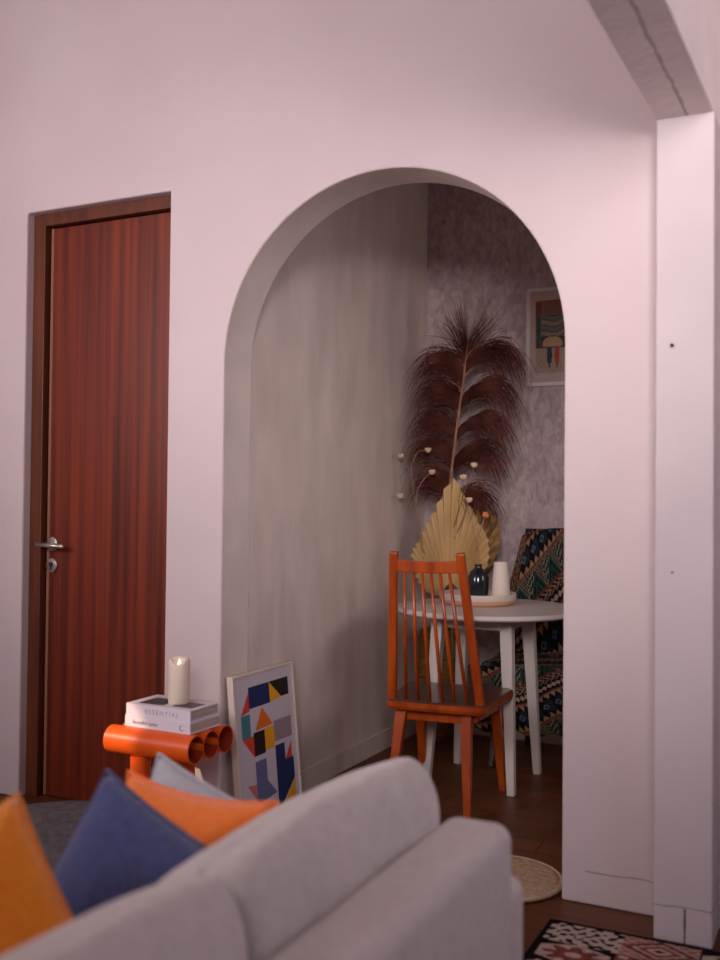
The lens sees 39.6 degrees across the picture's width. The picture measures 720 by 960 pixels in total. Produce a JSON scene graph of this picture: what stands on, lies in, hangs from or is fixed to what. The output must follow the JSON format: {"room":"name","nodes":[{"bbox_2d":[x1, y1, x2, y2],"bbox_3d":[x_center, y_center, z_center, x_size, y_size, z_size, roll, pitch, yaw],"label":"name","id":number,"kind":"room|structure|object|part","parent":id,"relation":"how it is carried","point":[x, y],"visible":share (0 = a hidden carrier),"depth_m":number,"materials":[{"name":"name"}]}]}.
{"room":"living room","nodes":[
{"label":"living room","id":0,"kind":"room"},
{"bbox_2d":[248,183,427,769],"bbox_3d":[-0.072,-0.261,4.196,0.100,2.900,1.580,0,-1,26],"label":"wall","id":1,"kind":"structure","parent":0,"point":[341,323],"depth_m":4.05,"materials":[{"name":"grey paint"}]},
{"bbox_2d":[301,719,416,792],"bbox_3d":[-0.036,1.146,4.144,0.012,0.085,1.580,0,-1,26],"label":"baseboard","id":2,"kind":"structure","parent":1,"relation":"attached to","point":[325,769],"depth_m":4.11,"materials":[{"name":"grey paint"}]},
{"bbox_2d":[0,0,719,928],"bbox_3d":[0.726,-0.405,2.831,5.200,3.150,0.170,0,-1,26],"label":"wall","id":3,"kind":"structure","parent":0,"point":[259,121],"depth_m":3.20,"materials":[{"name":"white paint"}]},
{"bbox_2d":[25,195,170,800],"bbox_3d":[-0.924,0.089,3.613,0.654,2.160,0.123,0,-1,26],"label":"door","id":4,"kind":"structure","parent":3,"relation":"in","point":[97,603],"depth_m":3.62,"materials":[{"name":"brown wood"}]},
{"bbox_3d":[-1.127,0.240,3.667,0.126,0.021,0.047,0,-1,26],"label":"lever","id":5,"kind":"part","parent":4,"relation":"part of","materials":[{"name":"metal"}]},
{"bbox_2d":[0,733,719,954],"bbox_3d":[0.132,1.166,1.625,5.400,0.050,6.150,0,-1,26],"label":"floor","id":6,"kind":"structure","parent":0,"point":[532,818],"depth_m":3.63,"materials":[{"name":"brown wood"}]},
{"bbox_2d":[25,800,89,871],"bbox_3d":[-0.769,1.000,2.513,0.544,0.298,0.544,0,-1,26],"label":"ottoman","id":7,"kind":"object","parent":6,"relation":"on","point":[54,824],"visible":0.13,"depth_m":2.48,"materials":[{"name":"grey fabric"}]},
{"bbox_2d":[103,722,232,778],"bbox_3d":[-0.593,0.960,3.091,0.315,0.404,0.241,0,-1,26],"label":"side table","id":8,"kind":"object","parent":6,"relation":"on","point":[143,744],"visible":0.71,"depth_m":3.01,"materials":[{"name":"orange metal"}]},
{"bbox_3d":[-0.670,1.000,3.041,0.060,0.320,0.060,0,-1,26],"label":"leg","id":9,"kind":"part","parent":8,"relation":"part of","materials":[{"name":"orange plastic"}]},
{"bbox_2d":[125,714,219,734],"bbox_3d":[-0.578,0.741,3.086,0.250,0.033,0.151,0,-1,28],"label":"book","id":10,"kind":"object","parent":8,"relation":"on","point":[130,720],"visible":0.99,"depth_m":3.02,"materials":[{"name":"paper"}]},
{"bbox_2d":[126,695,219,722],"bbox_3d":[-0.578,0.706,3.090,0.243,0.037,0.150,0,-1,27],"label":"book","id":11,"kind":"object","parent":10,"relation":"on","point":[156,706],"visible":0.99,"depth_m":3.04,"materials":[{"name":"paper"}]},
{"bbox_2d":[139,695,213,708],"bbox_3d":[-0.576,0.688,3.094,0.220,0.001,0.134,0,-1,27],"label":"picture","id":12,"kind":"object","parent":11,"relation":"on","point":[156,701],"depth_m":3.07},
{"bbox_2d":[168,656,189,704],"bbox_3d":[-0.558,0.617,3.082,0.066,0.140,0.066,0,-1,26],"label":"candle","id":13,"kind":"object","parent":11,"relation":"on","point":[178,666],"visible":1,"depth_m":3.06,"materials":[{"name":"wax"}]},
{"bbox_3d":[-0.552,1.004,3.156,0.060,0.320,0.060,0,-1,26],"label":"leg","id":14,"kind":"part","parent":8,"relation":"part of","materials":[{"name":"orange plastic"}]},
{"bbox_2d":[0,757,522,959],"bbox_3d":[-0.559,0.788,1.060,0.900,0.671,2.130,0,-1,26],"label":"sofa","id":15,"kind":"object","parent":6,"relation":"on","point":[360,864],"visible":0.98,"depth_m":1.35,"materials":[{"name":"fabric"}]},
{"bbox_2d":[0,792,73,955],"bbox_3d":[-0.550,0.666,1.328,0.450,0.418,0.261,1,-1,-27],"label":"throw pillow","id":16,"kind":"object","parent":15,"relation":"on","point":[33,905],"visible":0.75,"depth_m":1.37,"materials":[{"name":"orange fabric"}]},
{"bbox_2d":[0,875,247,959],"bbox_3d":[-0.510,0.654,0.697,0.269,0.421,1.257,0,-1,26],"label":"cushion","id":17,"kind":"object","parent":15,"relation":"on","point":[184,917],"depth_m":1.10,"materials":[{"name":"fabric"}]},
{"bbox_2d":[52,769,207,918],"bbox_3d":[-0.356,0.689,1.526,0.458,0.435,0.175,0,-1,25],"label":"throw pillow","id":18,"kind":"object","parent":15,"relation":"on","point":[121,845],"visible":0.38,"depth_m":1.53,"materials":[{"name":"blue fabric"}]},
{"bbox_2d":[151,752,236,799],"bbox_3d":[-0.300,0.737,1.863,0.431,0.421,0.134,0,-1,22],"label":"throw pillow","id":19,"kind":"object","parent":15,"relation":"on","point":[166,772],"visible":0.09,"depth_m":1.89,"materials":[{"name":"grey fabric"}]},
{"bbox_2d":[126,769,279,846],"bbox_3d":[-0.312,0.711,1.752,0.338,0.345,0.181,0,-1,29],"label":"throw pillow","id":20,"kind":"object","parent":15,"relation":"on","point":[208,820],"visible":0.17,"depth_m":1.73,"materials":[{"name":"orange fabric"}]},
{"bbox_2d":[156,757,439,959],"bbox_3d":[-0.095,0.674,1.538,0.265,0.422,0.607,0,-1,26],"label":"cushion","id":21,"kind":"object","parent":15,"relation":"on","point":[286,871],"depth_m":1.38,"materials":[{"name":"fabric"}]},
{"bbox_3d":[-0.212,0.820,0.888,0.125,0.506,1.910,0,-1,26],"label":"backrest","id":22,"kind":"part","parent":15,"relation":"part of","materials":[{"name":"fabric"}]},
{"bbox_3d":[-0.119,0.905,1.967,0.888,0.380,0.109,0,-1,26],"label":"armrest","id":23,"kind":"part","parent":15,"relation":"part of","materials":[{"name":"fabric"}]},
{"bbox_2d":[226,661,301,804],"bbox_3d":[-0.325,0.915,3.473,0.073,0.515,0.400,0,-1,26],"label":"poster","id":24,"kind":"object","parent":6,"relation":"on","point":[261,701],"visible":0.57,"depth_m":3.46,"materials":[{"name":"paper"}]},
{"bbox_2d":[418,627,455,740],"bbox_3d":[0.364,0.949,4.666,0.188,0.507,0.188,0,-1,26],"label":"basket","id":25,"kind":"object","parent":6,"relation":"on","point":[444,731],"visible":0.36,"depth_m":4.60,"materials":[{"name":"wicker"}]},
{"bbox_2d":[397,448,430,598],"bbox_3d":[0.284,0.329,4.557,0.164,0.942,0.236,0,-1,26],"label":"dried flower","id":26,"kind":"object","parent":25,"relation":"in","point":[400,456],"visible":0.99,"depth_m":4.48,"materials":[{"name":"beige plant"}]},
{"bbox_2d":[397,470,434,597],"bbox_3d":[0.293,0.378,4.552,0.184,0.844,0.236,0,-1,26],"label":"dried flower","id":27,"kind":"object","parent":25,"relation":"in","point":[431,472],"visible":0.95,"depth_m":4.48,"materials":[{"name":"beige plant"}]},
{"bbox_2d":[411,478,489,655],"bbox_3d":[0.411,0.393,4.488,0.370,0.806,0.092,-1,-2,26],"label":"palm leaf","id":28,"kind":"object","parent":25,"relation":"in","point":[439,544],"visible":0.56,"depth_m":4.48,"materials":[{"name":"beige plant"}]},
{"bbox_3d":[0.407,0.257,4.485,0.370,0.534,0.075,-1,-2,26],"label":"blade","id":29,"kind":"part","parent":28,"relation":"part of","materials":[{"name":"beige plant"}]},
{"bbox_2d":[445,497,471,589],"bbox_3d":[0.424,0.439,4.492,0.030,0.722,0.338,1,-1,-18],"label":"dried flower","id":30,"kind":"object","parent":25,"relation":"in","point":[468,499],"visible":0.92,"depth_m":4.37,"materials":[{"name":"beige plant"}]},
{"bbox_2d":[454,462,477,525],"bbox_3d":[0.401,0.362,4.482,0.061,0.874,0.369,1,-1,-27],"label":"dried flower","id":31,"kind":"object","parent":25,"relation":"in","point":[473,464],"visible":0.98,"depth_m":4.36,"materials":[{"name":"beige plant"}]},
{"bbox_2d":[398,286,537,597],"bbox_3d":[0.489,-0.006,4.506,0.622,1.815,0.234,0,-1,26],"label":"plume","id":32,"kind":"object","parent":25,"relation":"in","point":[455,365],"visible":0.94,"depth_m":4.51},
{"bbox_3d":[0.416,0.141,4.559,0.078,1.522,0.271,1,-1,-33],"label":"stem","id":33,"kind":"part","parent":32,"relation":"part of","materials":[{"name":"brown plant"}]},
{"bbox_2d":[454,508,500,641],"bbox_3d":[0.513,0.438,4.530,0.258,0.640,0.083,0,-1,37],"label":"palm leaf","id":34,"kind":"object","parent":25,"relation":"in","point":[494,541],"visible":0.15,"depth_m":4.50,"materials":[{"name":"beige plant"}]},
{"bbox_3d":[0.524,0.298,4.528,0.231,0.360,0.055,9,3,26],"label":"blade","id":35,"kind":"part","parent":34,"relation":"part of","materials":[{"name":"beige plant"}]},
{"bbox_2d":[387,551,512,818],"bbox_3d":[0.325,0.719,3.663,0.414,0.932,0.508,0,-1,20],"label":"dining chair","id":36,"kind":"object","parent":6,"relation":"on","point":[465,705],"visible":0.9,"depth_m":3.49,"materials":[{"name":"orange wood"}]},
{"bbox_3d":[0.117,0.515,3.530,0.034,0.533,0.107,1,-1,2],"label":"post","id":37,"kind":"part","parent":36,"relation":"part of","materials":[{"name":"orange wood"}]},
{"bbox_3d":[0.134,0.994,3.564,0.048,0.373,0.110,0,-1,34],"label":"leg","id":38,"kind":"part","parent":36,"relation":"part of","materials":[{"name":"orange wood"}]},
{"bbox_3d":[0.245,1.001,3.885,0.044,0.375,0.137,0,-1,16],"label":"leg","id":39,"kind":"part","parent":36,"relation":"part of","materials":[{"name":"orange wood"}]},
{"bbox_3d":[0.230,0.299,3.454,0.220,0.045,0.031,0,-1,20],"label":"crest rail","id":40,"kind":"part","parent":36,"relation":"part of","materials":[{"name":"orange wood"}]},
{"bbox_3d":[0.324,0.798,3.661,0.414,0.034,0.382,0,-1,20],"label":"seat","id":41,"kind":"part","parent":36,"relation":"part of","materials":[{"name":"orange wood"}]},
{"bbox_3d":[0.368,0.995,3.478,0.047,0.373,0.108,0,-1,9],"label":"leg","id":42,"kind":"part","parent":36,"relation":"part of","materials":[{"name":"orange wood"}]},
{"bbox_3d":[0.379,0.516,3.433,0.125,0.534,0.035,1,-1,-32],"label":"post","id":43,"kind":"part","parent":36,"relation":"part of","materials":[{"name":"orange wood"}]},
{"bbox_3d":[0.521,1.002,3.784,0.043,0.374,0.135,0,-1,20],"label":"leg","id":44,"kind":"part","parent":36,"relation":"part of","materials":[{"name":"orange wood"}]},
{"bbox_2d":[398,598,563,796],"bbox_3d":[0.505,0.848,3.986,0.724,0.687,0.724,0,-1,26],"label":"round table","id":45,"kind":"object","parent":6,"relation":"on","point":[525,613],"visible":0.56,"depth_m":3.90,"materials":[{"name":"white wood"}]},
{"bbox_3d":[0.292,0.855,3.921,0.074,0.666,0.071,0,-1,26],"label":"leg","id":46,"kind":"part","parent":45,"relation":"part of","materials":[{"name":"white wood"}]},
{"bbox_3d":[0.426,0.862,4.193,0.074,0.666,0.071,0,-1,26],"label":"leg","id":47,"kind":"part","parent":45,"relation":"part of","materials":[{"name":"white wood"}]},
{"bbox_2d":[439,589,515,606],"bbox_3d":[0.481,0.483,4.090,0.314,0.046,0.314,0,-1,26],"label":"tray","id":48,"kind":"object","parent":45,"relation":"on","point":[503,600],"visible":0.7,"depth_m":3.96,"materials":[{"name":"beige ceramic"}]},
{"bbox_2d":[468,564,488,595],"bbox_3d":[0.492,0.418,4.164,0.089,0.134,0.089,0,-1,26],"label":"vase","id":49,"kind":"object","parent":48,"relation":"on","point":[478,578],"visible":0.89,"depth_m":4.13,"materials":[{"name":"black ceramic"}]},
{"bbox_2d":[472,512,489,563],"bbox_3d":[0.503,0.293,4.163,0.082,0.324,0.026,0,-1,26],"label":"twig","id":50,"kind":"object","parent":49,"relation":"in","point":[485,514],"visible":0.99,"depth_m":4.16,"materials":[{"name":"brown plant"}]},
{"bbox_2d":[491,562,509,595],"bbox_3d":[0.580,0.412,4.121,0.076,0.146,0.076,0,-1,26],"label":"vase","id":51,"kind":"object","parent":48,"relation":"on","point":[500,579],"visible":0.84,"depth_m":4.09,"materials":[{"name":"ceramic"}]},
{"bbox_3d":[0.562,0.855,3.788,0.074,0.666,0.071,0,-1,26],"label":"leg","id":52,"kind":"part","parent":45,"relation":"part of","materials":[{"name":"white wood"}]},
{"bbox_3d":[0.695,0.862,4.060,0.074,0.666,0.071,0,-1,26],"label":"leg","id":53,"kind":"part","parent":45,"relation":"part of","materials":[{"name":"white wood"}]},
{"bbox_2d":[488,732,530,767],"bbox_3d":[0.792,0.719,4.313,0.414,0.965,0.508,0,-1,26],"label":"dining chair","id":54,"kind":"object","parent":6,"relation":"on","point":[491,756],"visible":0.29,"depth_m":4.16,"materials":[{"name":"brown wood"}]},
{"bbox_3d":[0.579,1.004,4.204,0.043,0.388,0.135,0,-1,26],"label":"leg","id":55,"kind":"part","parent":54,"relation":"part of","materials":[{"name":"brown wood"}]},
{"bbox_2d":[467,528,563,736],"bbox_3d":[0.802,0.638,4.334,0.536,0.848,0.491,0,-1,26],"label":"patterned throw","id":56,"kind":"object","parent":54,"relation":"on","point":[538,571],"visible":0.4,"depth_m":4.46,"materials":[{"name":"multicoloured fabric"}]},
{"bbox_3d":[0.763,1.012,4.491,0.047,0.386,0.108,0,-1,15],"label":"leg","id":57,"kind":"part","parent":54,"relation":"part of","materials":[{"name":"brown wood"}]},
{"bbox_2d":[511,855,561,902],"bbox_3d":[0.415,1.159,2.913,0.353,0.018,0.353,0,-1,26],"label":"mat","id":58,"kind":"object","parent":6,"relation":"on","point":[538,880],"visible":0.44,"depth_m":2.88,"materials":[{"name":"wicker"}]},
{"bbox_2d":[523,918,719,959],"bbox_3d":[1.013,1.151,1.905,1.565,0.006,0.870,0,-1,26],"label":"rug","id":59,"kind":"object","parent":6,"relation":"on","point":[559,939],"visible":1,"depth_m":2.47,"materials":[{"name":"multicoloured fabric"}]},
{"bbox_2d":[654,111,719,948],"bbox_3d":[0.849,0.118,2.588,0.143,2.095,0.135,0,-1,26],"label":"pillar","id":60,"kind":"structure","parent":6,"relation":"on","point":[687,448],"depth_m":2.53,"materials":[{"name":"paint"}]},
{"bbox_2d":[425,183,564,684],"bbox_3d":[1.720,-0.243,4.250,3.269,2.900,0.100,0,-1,26],"label":"wall","id":61,"kind":"structure","parent":0,"point":[475,242],"depth_m":4.72,"materials":[{"name":"paint"}]},
{"bbox_2d":[473,726,562,744],"bbox_3d":[1.687,1.163,4.169,3.057,0.085,0.012,0,-1,26],"label":"baseboard","id":62,"kind":"structure","parent":61,"relation":"attached to","point":[552,738],"depth_m":4.58,"materials":[{"name":"grey paint"}]},
{"bbox_2d":[526,286,564,386],"bbox_3d":[0.894,-0.662,4.599,0.260,0.455,0.020,0,-1,26],"label":"framed print","id":63,"kind":"object","parent":61,"relation":"attached to","point":[545,329],"visible":0.66,"depth_m":4.62},
{"bbox_3d":[-0.209,-2.052,0.934,5.400,0.050,4.470,0,-1,26],"label":"ceiling","id":64,"kind":"structure","parent":0,"visible":0},
{"bbox_2d":[586,0,719,125],"bbox_3d":[-0.072,-1.500,0.825,0.143,1.054,4.178,0,-1,28],"label":"beam","id":65,"kind":"structure","parent":64,"relation":"attached to","point":[670,49],"depth_m":2.26,"materials":[{"name":"paint"}]}
]}

